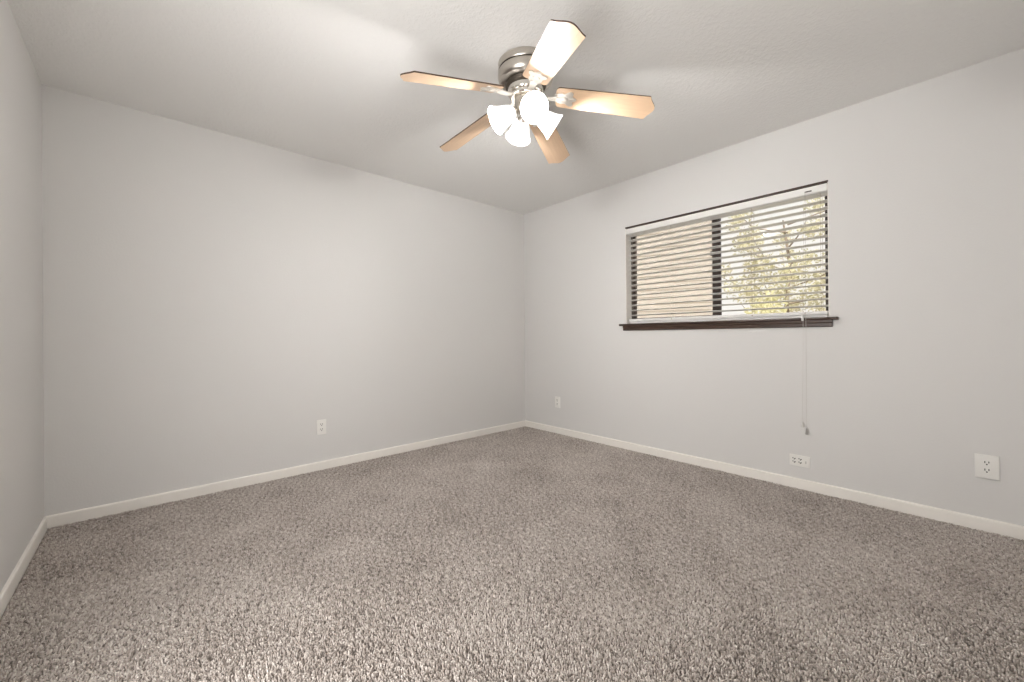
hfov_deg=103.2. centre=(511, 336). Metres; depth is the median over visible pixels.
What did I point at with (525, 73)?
ceiling fan
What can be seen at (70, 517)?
baseboard
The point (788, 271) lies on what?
tree
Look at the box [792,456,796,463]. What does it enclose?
receptacle
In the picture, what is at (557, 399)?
wall outlet
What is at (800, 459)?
receptacle
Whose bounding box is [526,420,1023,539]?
baseboard
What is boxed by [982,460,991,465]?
receptacle
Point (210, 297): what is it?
wall
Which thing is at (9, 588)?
baseboard
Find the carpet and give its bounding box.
[0,426,1023,681]
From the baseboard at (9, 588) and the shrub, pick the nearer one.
the baseboard at (9, 588)
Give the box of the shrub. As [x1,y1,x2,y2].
[744,287,787,313]
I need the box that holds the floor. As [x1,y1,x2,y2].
[0,430,1023,681]
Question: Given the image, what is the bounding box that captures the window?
[619,180,838,330]
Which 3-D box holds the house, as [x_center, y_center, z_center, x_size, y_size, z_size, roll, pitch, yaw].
[1.824,-2.022,12.093,7.820,6.600,5.750,-1,0,27]
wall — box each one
[0,0,44,591]
[42,84,525,515]
[524,48,1023,525]
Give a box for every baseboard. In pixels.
[0,516,46,618]
[45,420,525,528]
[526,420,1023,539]
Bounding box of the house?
[636,220,712,317]
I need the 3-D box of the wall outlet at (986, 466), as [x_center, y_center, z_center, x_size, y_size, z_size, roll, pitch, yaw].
[2.467,0.678,2.107,0.013,0.122,0.084,0,0,-42]
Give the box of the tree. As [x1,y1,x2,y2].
[721,197,825,311]
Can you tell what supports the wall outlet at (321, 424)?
attached to the wall at (210, 297)
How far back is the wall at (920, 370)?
2.50 m
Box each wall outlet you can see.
[317,419,325,434]
[555,396,559,407]
[789,454,809,467]
[974,453,999,479]
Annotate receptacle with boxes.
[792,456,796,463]
[798,457,802,464]
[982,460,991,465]
[982,468,991,473]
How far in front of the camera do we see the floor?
1.46 m
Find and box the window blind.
[626,183,828,434]
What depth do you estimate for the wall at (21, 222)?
1.82 m
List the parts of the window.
sash, sill, frame, sash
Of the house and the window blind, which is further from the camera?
the house
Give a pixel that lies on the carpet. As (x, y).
(624, 465)
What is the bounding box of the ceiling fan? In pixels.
[400,19,654,163]
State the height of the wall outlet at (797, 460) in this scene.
0.074 m
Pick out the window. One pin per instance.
(817, 321)
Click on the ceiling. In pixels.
(319, 79)
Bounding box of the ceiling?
[7,0,1023,213]

